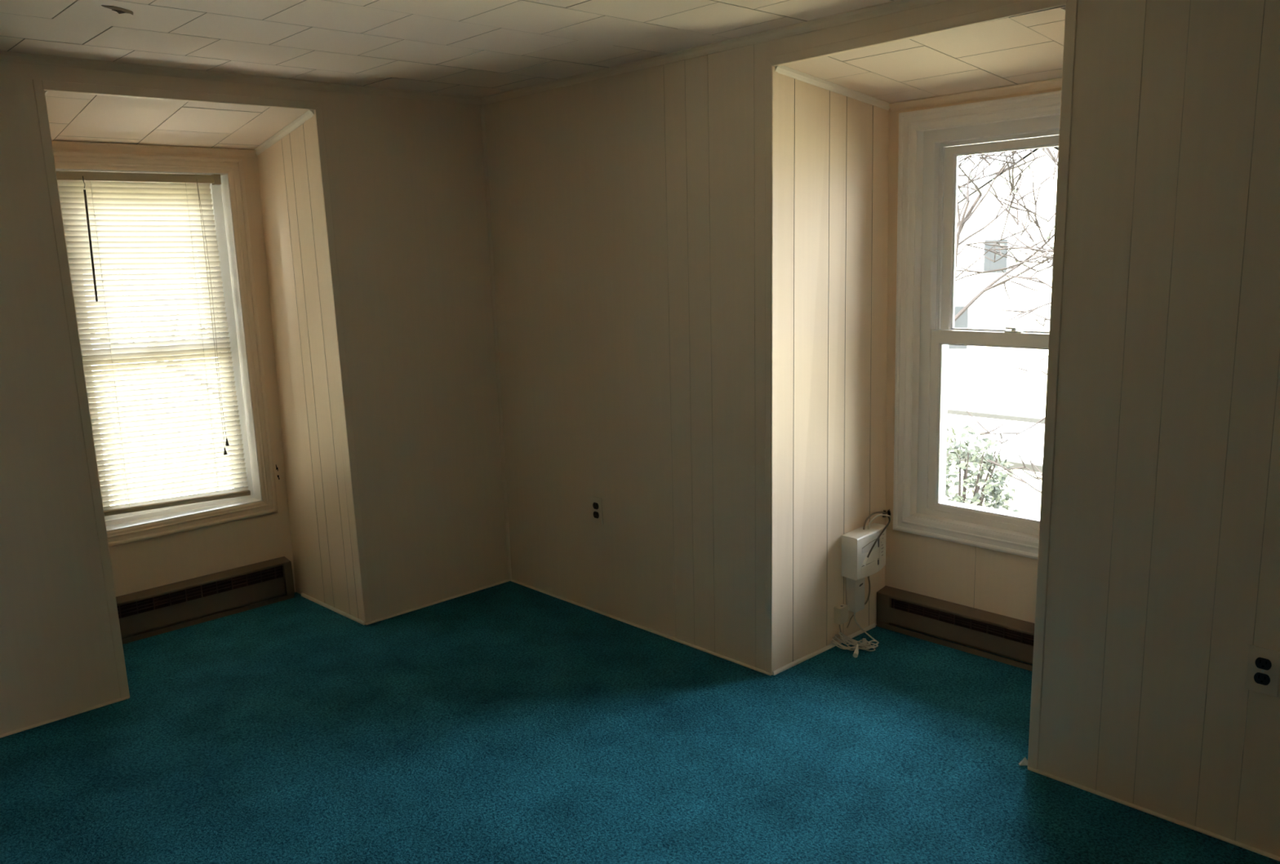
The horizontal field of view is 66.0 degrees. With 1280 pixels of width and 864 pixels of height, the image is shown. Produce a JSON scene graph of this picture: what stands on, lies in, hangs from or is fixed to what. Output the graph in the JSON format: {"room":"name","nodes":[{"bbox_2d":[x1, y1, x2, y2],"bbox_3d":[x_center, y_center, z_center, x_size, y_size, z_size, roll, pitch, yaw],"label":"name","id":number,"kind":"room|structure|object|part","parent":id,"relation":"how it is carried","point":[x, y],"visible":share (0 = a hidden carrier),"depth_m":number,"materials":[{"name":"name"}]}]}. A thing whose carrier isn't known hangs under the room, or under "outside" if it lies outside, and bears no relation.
{"room":"empty room","nodes":[
{"label":"empty room","id":0,"kind":"room"},
{"bbox_2d":[53,148,296,596],"bbox_3d":[-2.038,-0.174,4.194,1.024,2.068,0.160,-12,14,-42],"label":"wall","id":1,"kind":"structure","parent":0,"point":[154,562],"depth_m":4.34,"materials":[{"name":"beige wood"}]},
{"bbox_2d":[51,140,256,156],"bbox_3d":[-1.999,-1.139,3.955,0.925,0.026,0.026,-12,14,-42],"label":"trim","id":2,"kind":"structure","parent":1,"relation":"attached to","point":[55,144],"depth_m":3.98,"materials":[{"name":"beige wood"}]},
{"bbox_2d":[53,151,278,547],"bbox_3d":[-2.033,-0.353,4.157,0.811,1.567,0.177,-12,14,-42],"label":"window","id":3,"kind":"structure","parent":1,"relation":"in","point":[228,198],"depth_m":4.30,"materials":[{"name":"beige paint"}]},
{"bbox_3d":[-2.090,-0.665,4.149,0.557,0.694,0.028,-12,14,-42],"label":"sash","id":4,"kind":"part","parent":3,"relation":"part of","materials":[{"name":"white plastic"}]},
{"bbox_2d":[55,170,250,516],"bbox_3d":[-2.011,-0.360,4.111,0.659,1.408,0.049,-12,14,-43],"label":"window blind","id":5,"kind":"object","parent":3,"relation":"attached to","point":[124,224],"visible":0.94,"depth_m":4.10,"materials":[{"name":"beige plastic"}]},
{"bbox_3d":[-2.140,-0.341,3.982,0.014,1.339,0.002,-12,14,-42],"label":"ladder cord","id":6,"kind":"part","parent":5,"relation":"part of","materials":[{"name":"white fabric"}]},
{"bbox_3d":[-2.037,-1.031,3.991,0.649,0.034,0.025,-12,14,-42],"label":"head rail","id":7,"kind":"part","parent":5,"relation":"part of","materials":[{"name":"beige metal"}]},
{"bbox_3d":[-1.992,0.305,4.242,0.625,0.051,0.024,-12,14,-42],"label":"rail","id":8,"kind":"part","parent":5,"relation":"part of","materials":[{"name":"white plastic"}]},
{"bbox_3d":[-1.877,-0.395,4.227,0.010,1.339,0.002,-12,14,-42],"label":"ladder cord","id":9,"kind":"part","parent":5,"relation":"part of","materials":[{"name":"white fabric"}]},
{"bbox_3d":[-1.843,-0.495,4.234,0.003,1.152,0.010,5,12,32],"label":"pull cord","id":10,"kind":"part","parent":5,"relation":"part of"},
{"bbox_3d":[-1.836,-0.516,4.237,0.014,1.112,0.004,-10,13,-39],"label":"pull cord","id":11,"kind":"part","parent":5,"relation":"part of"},
{"bbox_3d":[-2.042,-0.012,4.242,0.612,0.716,0.029,-12,14,-42],"label":"sash","id":12,"kind":"part","parent":3,"relation":"part of","materials":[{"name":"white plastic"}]},
{"bbox_3d":[-2.067,-0.349,4.194,0.685,1.461,0.079,-12,14,-42],"label":"frame","id":13,"kind":"part","parent":3,"relation":"part of","materials":[{"name":"white plastic"}]},
{"bbox_2d":[115,556,294,644],"bbox_3d":[-1.938,0.736,4.266,0.877,0.186,0.070,-12,14,-42],"label":"baseboard heater","id":14,"kind":"object","parent":1,"relation":"attached to","point":[151,612],"visible":0.8,"depth_m":4.27,"materials":[{"name":"brown metal"}]},
{"bbox_2d":[117,567,281,618],"bbox_3d":[-1.936,0.696,4.233,0.815,0.065,0.010,-12,14,-42],"label":"grille","id":15,"kind":"object","parent":14,"relation":"attached to","point":[187,595],"depth_m":4.26,"materials":[{"name":"brown metal"}]},
{"bbox_3d":[-1.930,0.765,4.236,0.831,0.088,0.010,-12,14,-42],"label":"panel","id":16,"kind":"part","parent":14,"relation":"part of","materials":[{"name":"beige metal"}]},
{"bbox_2d":[45,91,308,150],"bbox_3d":[-1.804,-1.222,3.725,1.060,0.217,0.656,-12,14,-42],"label":"ceiling","id":17,"kind":"structure","parent":0,"point":[73,117],"depth_m":3.71,"materials":[{"name":"tile"}]},
{"bbox_2d":[0,61,508,735],"bbox_3d":[-2.387,-0.041,2.949,4.700,2.280,0.100,-12,14,-42],"label":"wall","id":18,"kind":"structure","parent":0,"point":[406,177],"depth_m":4.00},
{"bbox_2d":[0,696,129,737],"bbox_3d":[-2.927,1.177,2.538,3.004,0.008,0.007,-12,14,-42],"label":"baseboard","id":19,"kind":"structure","parent":18,"relation":"attached to","point":[126,697],"depth_m":3.41,"materials":[{"name":"beige wood"}]},
{"bbox_2d":[32,79,129,698],"bbox_3d":[-1.899,-0.086,3.360,0.040,2.125,0.030,-12,14,-42],"label":"trim","id":20,"kind":"structure","parent":18,"relation":"attached to","point":[39,93],"depth_m":3.33,"materials":[{"name":"beige wood"}]},
{"bbox_2d":[41,80,315,110],"bbox_3d":[-1.591,-1.186,3.486,0.927,0.033,0.027,-12,14,-42],"label":"trim","id":21,"kind":"structure","parent":18,"relation":"attached to","point":[50,86],"depth_m":3.43,"materials":[{"name":"beige wood"}]},
{"bbox_2d":[0,50,482,104],"bbox_3d":[-2.378,-1.093,2.709,4.700,0.026,0.026,-12,14,-42],"label":"trim","id":22,"kind":"structure","parent":18,"relation":"attached to","point":[7,56],"depth_m":3.53,"materials":[{"name":"beige wood"}]},
{"bbox_2d":[312,102,371,625],"bbox_3d":[-1.207,-0.229,4.005,0.051,2.128,0.030,-12,14,-42],"label":"trim","id":23,"kind":"structure","parent":18,"relation":"attached to","point":[317,118],"depth_m":3.98,"materials":[{"name":"beige wood"}]},
{"bbox_2d":[365,579,509,625],"bbox_3d":[-0.894,0.761,4.436,0.745,0.008,0.007,-12,14,-42],"label":"baseboard","id":24,"kind":"structure","parent":18,"relation":"attached to","point":[507,580],"depth_m":4.41,"materials":[{"name":"beige wood"}]},
{"bbox_2d":[480,104,511,581],"bbox_3d":[-0.653,-0.359,4.494,0.012,2.174,0.012,-12,14,-42],"label":"trim","id":25,"kind":"structure","parent":18,"relation":"attached to","point":[482,111],"depth_m":4.48,"materials":[{"name":"beige wood"}]},
{"bbox_2d":[257,122,361,620],"bbox_3d":[-1.393,-0.253,4.251,0.115,2.161,0.631,-12,14,-42],"label":"wall","id":26,"kind":"structure","parent":0,"point":[325,571],"depth_m":4.24,"materials":[{"name":"beige wood"}]},
{"bbox_2d":[253,110,314,155],"bbox_3d":[-1.467,-1.221,4.035,0.021,0.115,0.620,-11,14,-40],"label":"trim","id":27,"kind":"structure","parent":26,"relation":"attached to","point":[308,114],"depth_m":4.01,"materials":[{"name":"beige wood"}]},
{"bbox_2d":[301,593,364,625],"bbox_3d":[-1.371,0.784,4.381,0.561,0.014,0.007,8,15,44],"label":"baseboard","id":28,"kind":"structure","parent":26,"relation":"attached to","point":[344,614],"depth_m":4.36,"materials":[{"name":"beige wood"}]},
{"bbox_2d":[0,0,897,97],"bbox_3d":[-0.458,-0.861,0.701,4.800,0.121,5.700,-12,14,-42],"label":"ceiling","id":29,"kind":"structure","parent":0,"point":[473,48],"depth_m":2.99,"materials":[{"name":"tile"}]},
{"bbox_2d":[101,4,133,15],"bbox_3d":[-1.381,-1.121,2.619,0.041,0.003,0.108,-1,10,2],"label":"ceiling fixture","id":30,"kind":"object","parent":29,"relation":"attached to","point":[120,11],"depth_m":2.61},
{"bbox_2d":[0,581,1279,863],"bbox_3d":[-0.343,1.327,1.614,5.550,0.120,6.370,-12,14,-42],"label":"floor","id":31,"kind":"structure","parent":0,"point":[509,722],"depth_m":3.05,"materials":[{"name":"teal carpet"}]},
{"bbox_2d":[831,632,879,657],"bbox_3d":[0.822,0.799,3.765,0.154,0.064,0.154,-12,14,-42],"label":"coiled cord","id":32,"kind":"object","parent":31,"relation":"on","point":[864,643],"visible":1,"depth_m":3.75,"materials":[{"name":"white plastic"}]},
{"bbox_2d":[1018,757,1027,765],"bbox_3d":[1.130,0.967,2.896,0.033,0.023,0.013,-2,10,-2],"label":"paper scrap","id":33,"kind":"object","parent":31,"relation":"on","point":[1024,762],"visible":1,"depth_m":2.90,"materials":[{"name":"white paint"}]},
{"bbox_2d":[776,77,888,669],"bbox_3d":[0.679,-0.209,3.641,0.710,2.160,0.115,-12,14,-42],"label":"wall","id":34,"kind":"structure","parent":0,"point":[840,143],"depth_m":3.61,"materials":[{"name":"beige wood"}]},
{"bbox_2d":[773,623,875,675],"bbox_3d":[0.716,0.827,3.773,0.636,0.014,0.007,-11,14,-41],"label":"baseboard","id":35,"kind":"structure","parent":34,"relation":"attached to","point":[873,625],"depth_m":3.73,"materials":[{"name":"beige wood"}]},
{"bbox_2d":[775,66,890,111],"bbox_3d":[0.687,-1.190,3.420,0.021,0.090,0.699,8,15,44],"label":"trim","id":36,"kind":"structure","parent":34,"relation":"attached to","point":[784,70],"depth_m":3.39,"materials":[{"name":"beige wood"}]},
{"bbox_2d":[833,604,848,625],"bbox_3d":[0.774,0.701,3.792,0.054,0.065,0.030,-12,14,-42],"label":"phone jack","id":37,"kind":"object","parent":34,"relation":"attached to","point":[841,611],"visible":1,"depth_m":3.78,"materials":[{"name":"beige plastic"}]},
{"bbox_2d":[845,577,864,615],"bbox_3d":[0.838,0.636,3.834,0.064,0.158,0.045,-12,14,-42],"label":"power adapter","id":38,"kind":"object","parent":34,"relation":"attached to","point":[855,589],"visible":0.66,"depth_m":3.81,"materials":[{"name":"grey plastic"}]},
{"bbox_2d":[853,615,875,640],"bbox_3d":[0.882,0.763,3.834,0.102,0.104,0.019,4,12,29],"label":"cord","id":39,"kind":"object","parent":38,"relation":"attached to","point":[860,628],"visible":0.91,"depth_m":3.84,"materials":[{"name":"white plastic"}]},
{"bbox_2d":[841,523,886,580],"bbox_3d":[0.879,0.463,3.823,0.226,0.173,0.074,-12,14,-42],"label":"box","id":40,"kind":"object","parent":34,"relation":"attached to","point":[856,544],"visible":0.97,"depth_m":3.77,"materials":[{"name":"white plastic"}]},
{"bbox_2d":[864,576,870,604],"bbox_3d":[0.883,0.607,3.878,0.076,0.157,0.008,-11,14,-39],"label":"cable","id":41,"kind":"object","parent":40,"relation":"hanging from","point":[866,602],"visible":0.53,"depth_m":3.90,"materials":[{"name":"plastic"}]},
{"bbox_2d":[862,511,888,529],"bbox_3d":[0.928,0.340,3.873,0.011,0.059,0.192,7,14,41],"label":"cable","id":42,"kind":"object","parent":40,"relation":"attached to","point":[875,513],"visible":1,"depth_m":3.83,"materials":[{"name":"black plastic"}]},
{"bbox_2d":[867,514,889,529],"bbox_3d":[0.940,0.345,3.871,0.011,0.049,0.177,7,14,41],"label":"cable","id":43,"kind":"object","parent":40,"relation":"attached to","point":[885,515],"visible":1,"depth_m":3.84,"materials":[{"name":"grey plastic"}]},
{"bbox_2d":[882,509,890,517],"bbox_3d":[0.982,0.328,3.934,0.036,0.038,0.024,-12,14,-42],"label":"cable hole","id":44,"kind":"object","parent":34,"relation":"attached to","point":[889,511],"visible":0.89,"depth_m":3.94,"materials":[{"name":"black"}]},
{"bbox_2d":[862,516,890,565],"bbox_3d":[0.930,0.419,3.819,0.039,0.125,0.305,5,12,31],"label":"coaxial cable","id":45,"kind":"object","parent":44,"relation":"hanging from","point":[866,559],"visible":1,"depth_m":3.74,"materials":[{"name":"black plastic"}]},
{"bbox_2d":[484,0,1279,857],"bbox_3d":[1.298,-0.089,2.546,0.100,2.280,5.650,-12,14,-42],"label":"wall","id":46,"kind":"structure","parent":0,"point":[628,209],"depth_m":2.69,"materials":[{"name":"beige wood"}]},
{"bbox_2d":[590,496,603,524],"bbox_3d":[-0.184,0.329,4.144,0.008,0.115,0.070,-12,14,-42],"label":"wall outlet","id":47,"kind":"object","parent":46,"relation":"attached to","point":[596,503],"visible":1,"depth_m":4.14,"materials":[{"name":"beige plastic"}]},
{"bbox_2d":[592,502,598,509],"bbox_3d":[-0.186,0.310,4.139,0.003,0.028,0.034,-12,14,-42],"label":"receptacle","id":48,"kind":"object","parent":47,"relation":"attached to","point":[595,505],"depth_m":4.14,"materials":[{"name":"black plastic"}]},
{"bbox_2d":[593,511,599,518],"bbox_3d":[-0.185,0.349,4.146,0.003,0.028,0.034,-12,14,-42],"label":"receptacle","id":49,"kind":"object","parent":47,"relation":"attached to","point":[596,514],"depth_m":4.14,"materials":[{"name":"black plastic"}]},
{"bbox_2d":[511,579,771,675],"bbox_3d":[-0.069,0.791,4.125,0.007,0.008,1.571,-12,14,-42],"label":"baseboard","id":50,"kind":"structure","parent":46,"relation":"attached to","point":[512,580],"depth_m":4.01,"materials":[{"name":"beige wood"}]},
{"bbox_2d":[480,0,951,104],"bbox_3d":[1.236,-1.135,2.290,0.026,0.026,5.596,-12,14,-42],"label":"trim","id":51,"kind":"structure","parent":46,"relation":"attached to","point":[898,6],"depth_m":3.27,"materials":[{"name":"beige wood"}]},
{"bbox_2d":[764,57,777,675],"bbox_3d":[0.450,-0.167,3.381,0.030,2.124,0.055,-12,14,-42],"label":"trim","id":52,"kind":"structure","parent":46,"relation":"attached to","point":[771,75],"depth_m":3.35,"materials":[{"name":"beige wood"}]},
{"bbox_2d":[771,0,1066,66],"bbox_3d":[0.759,-1.145,2.833,0.027,0.037,0.948,-12,14,-42],"label":"trim","id":53,"kind":"structure","parent":46,"relation":"attached to","point":[1030,6],"depth_m":2.79,"materials":[{"name":"beige wood"}]},
{"bbox_2d":[1027,0,1077,769],"bbox_3d":[1.124,-0.064,2.682,0.030,2.131,0.046,-12,14,-42],"label":"trim","id":54,"kind":"structure","parent":46,"relation":"attached to","point":[1071,7],"depth_m":2.65,"materials":[{"name":"beige wood"}]},
{"bbox_2d":[1027,766,1279,862],"bbox_3d":[2.189,1.147,1.783,0.007,0.008,3.059,-12,14,-42],"label":"baseboard","id":55,"kind":"structure","parent":46,"relation":"attached to","point":[1054,777],"depth_m":2.62,"materials":[{"name":"beige wood"}]},
{"bbox_2d":[1244,644,1279,697],"bbox_3d":[1.508,0.579,2.386,0.008,0.115,0.070,-12,14,-42],"label":"wall outlet","id":56,"kind":"object","parent":46,"relation":"attached to","point":[1263,666],"visible":1,"depth_m":2.38,"materials":[{"name":"beige plastic"}]},
{"bbox_2d":[1253,672,1270,685],"bbox_3d":[1.507,0.598,2.388,0.003,0.028,0.034,-12,14,-42],"label":"receptacle","id":57,"kind":"object","parent":56,"relation":"attached to","point":[1260,678],"depth_m":2.39,"materials":[{"name":"black plastic"}]},
{"bbox_2d":[1254,657,1271,670],"bbox_3d":[1.506,0.560,2.381,0.003,0.028,0.034,-12,14,-42],"label":"receptacle","id":58,"kind":"object","parent":56,"relation":"attached to","point":[1260,663],"depth_m":2.38,"materials":[{"name":"black plastic"}]},
{"bbox_2d":[783,5,1065,103],"bbox_3d":[1.015,-1.209,3.081,0.736,0.192,1.050,-12,14,-42],"label":"ceiling","id":59,"kind":"structure","parent":0,"point":[1028,47],"depth_m":3.06,"materials":[{"name":"tile"}]},
{"bbox_2d":[884,87,1061,623],"bbox_3d":[1.355,-0.182,3.567,0.160,2.091,1.052,-12,14,-42],"label":"wall","id":60,"kind":"structure","parent":0,"point":[999,583],"depth_m":3.76,"materials":[{"name":"beige wood"}]},
{"bbox_2d":[876,586,1034,671],"bbox_3d":[1.300,0.757,3.659,0.070,0.155,0.941,-12,14,-42],"label":"baseboard heater","id":61,"kind":"object","parent":60,"relation":"attached to","point":[1006,637],"visible":0.71,"depth_m":3.73,"materials":[{"name":"brown metal"}]},
{"bbox_3d":[1.299,0.779,3.620,0.010,0.072,0.874,-12,14,-42],"label":"panel","id":62,"kind":"part","parent":61,"relation":"part of","materials":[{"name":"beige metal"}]},
{"bbox_2d":[893,599,1034,643],"bbox_3d":[1.307,0.726,3.614,0.010,0.050,0.858,-12,14,-42],"label":"grille","id":63,"kind":"object","parent":61,"relation":"attached to","point":[976,625],"depth_m":3.71,"materials":[{"name":"brown metal"}]},
{"bbox_2d":[888,78,1062,111],"bbox_3d":[1.254,-1.154,3.324,0.026,0.026,0.945,-12,14,-42],"label":"trim","id":64,"kind":"structure","parent":60,"relation":"attached to","point":[1053,83],"depth_m":3.41,"materials":[{"name":"beige wood"}]},
{"bbox_2d":[893,90,1061,559],"bbox_3d":[1.341,-0.359,3.528,0.177,1.594,0.866,-12,14,-42],"label":"window","id":65,"kind":"structure","parent":60,"relation":"in","point":[931,141],"depth_m":3.69,"materials":[{"name":"white paint"}]},
{"bbox_3d":[1.349,-0.004,3.590,0.029,0.716,0.661,-12,14,-42],"label":"sash","id":66,"kind":"part","parent":65,"relation":"part of","materials":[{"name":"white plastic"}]},
{"bbox_3d":[1.354,-0.668,3.494,0.028,0.715,0.606,-12,14,-42],"label":"sash","id":67,"kind":"part","parent":65,"relation":"part of","materials":[{"name":"white plastic"}]},
{"bbox_2d":[946,408,1044,424],"bbox_3d":[12.752,0.015,24.472,0.220,0.139,70.000,-12,14,-42],"label":"kerb","id":68,"kind":"object","parent":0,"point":[951,411],"depth_m":27.34,"materials":[{"name":"white concrete"}]},
{"label":"outside","id":69,"kind":"structure","parent":0,"visible":0},
{"bbox_2d":[89,323,1047,516],"bbox_3d":[3.774,-1.731,36.511,130.000,0.200,140.000,-12,14,-42],"label":"lawn","id":70,"kind":"structure","parent":69,"point":[1024,394],"depth_m":30.23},
{"bbox_2d":[91,251,222,397],"bbox_3d":[-5.635,-1.653,14.756,9.301,8.143,8.311,-5,11,-16],"label":"bare tree","id":71,"kind":"object","parent":70,"relation":"on","point":[177,251],"visible":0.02,"depth_m":14.24,"materials":[{"name":"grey plant"}]},
{"bbox_2d":[945,420,1020,512],"bbox_3d":[4.755,0.979,14.663,1.646,2.329,1.651,-12,14,-42],"label":"leafy bush","id":72,"kind":"object","parent":70,"relation":"on","point":[995,491],"visible":0.41,"depth_m":14.36,"materials":[{"name":"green plant"}]},
{"bbox_2d":[946,452,1042,472],"bbox_3d":[8.847,0.814,20.828,0.220,0.139,70.000,-12,14,-42],"label":"kerb","id":73,"kind":"object","parent":70,"relation":"on","point":[1016,464],"depth_m":21.36,"materials":[{"name":"white concrete"}]},
{"bbox_2d":[947,146,1058,373],"bbox_3d":[15.859,-7.177,39.998,9.800,8.460,9.800,1,11,16],"label":"house","id":74,"kind":"structure","parent":70,"relation":"on","point":[985,313],"depth_m":36.21,"materials":[{"name":"white"}]},
{"bbox_3d":[11.784,-3.920,37.017,1.000,1.600,0.100,1,11,16],"label":"pane","id":75,"kind":"part","parent":74,"relation":"part of","materials":[{"name":"clear glass"}]},
{"bbox_3d":[13.042,-6.447,36.151,0.800,1.200,0.100,1,11,16],"label":"pane","id":76,"kind":"part","parent":74,"relation":"part of","materials":[{"name":"clear glass"}]},
{"bbox_2d":[954,147,1057,322],"bbox_3d":[4.786,-2.157,14.133,5.357,8.686,5.753,-3,11,-7],"label":"bare tree","id":77,"kind":"object","parent":70,"relation":"on","point":[960,224],"visible":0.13,"depth_m":13.57,"materials":[{"name":"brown plant"}]},
{"bbox_2d":[966,147,1058,493],"bbox_3d":[5.148,-0.276,8.417,4.017,7.048,9.463,-1,10,3],"label":"bare tree","id":78,"kind":"object","parent":70,"relation":"on","point":[1050,154],"visible":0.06,"depth_m":9.93,"materials":[{"name":"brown plant"}]},
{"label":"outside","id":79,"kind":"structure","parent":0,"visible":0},
{"bbox_2d":[946,413,1044,464],"bbox_3d":[10.794,0.475,22.654,5.200,0.020,70.000,-12,14,-42],"label":"paving","id":80,"kind":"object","parent":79,"point":[1028,443],"depth_m":24.86,"materials":[{"name":"white concrete"}]}
]}

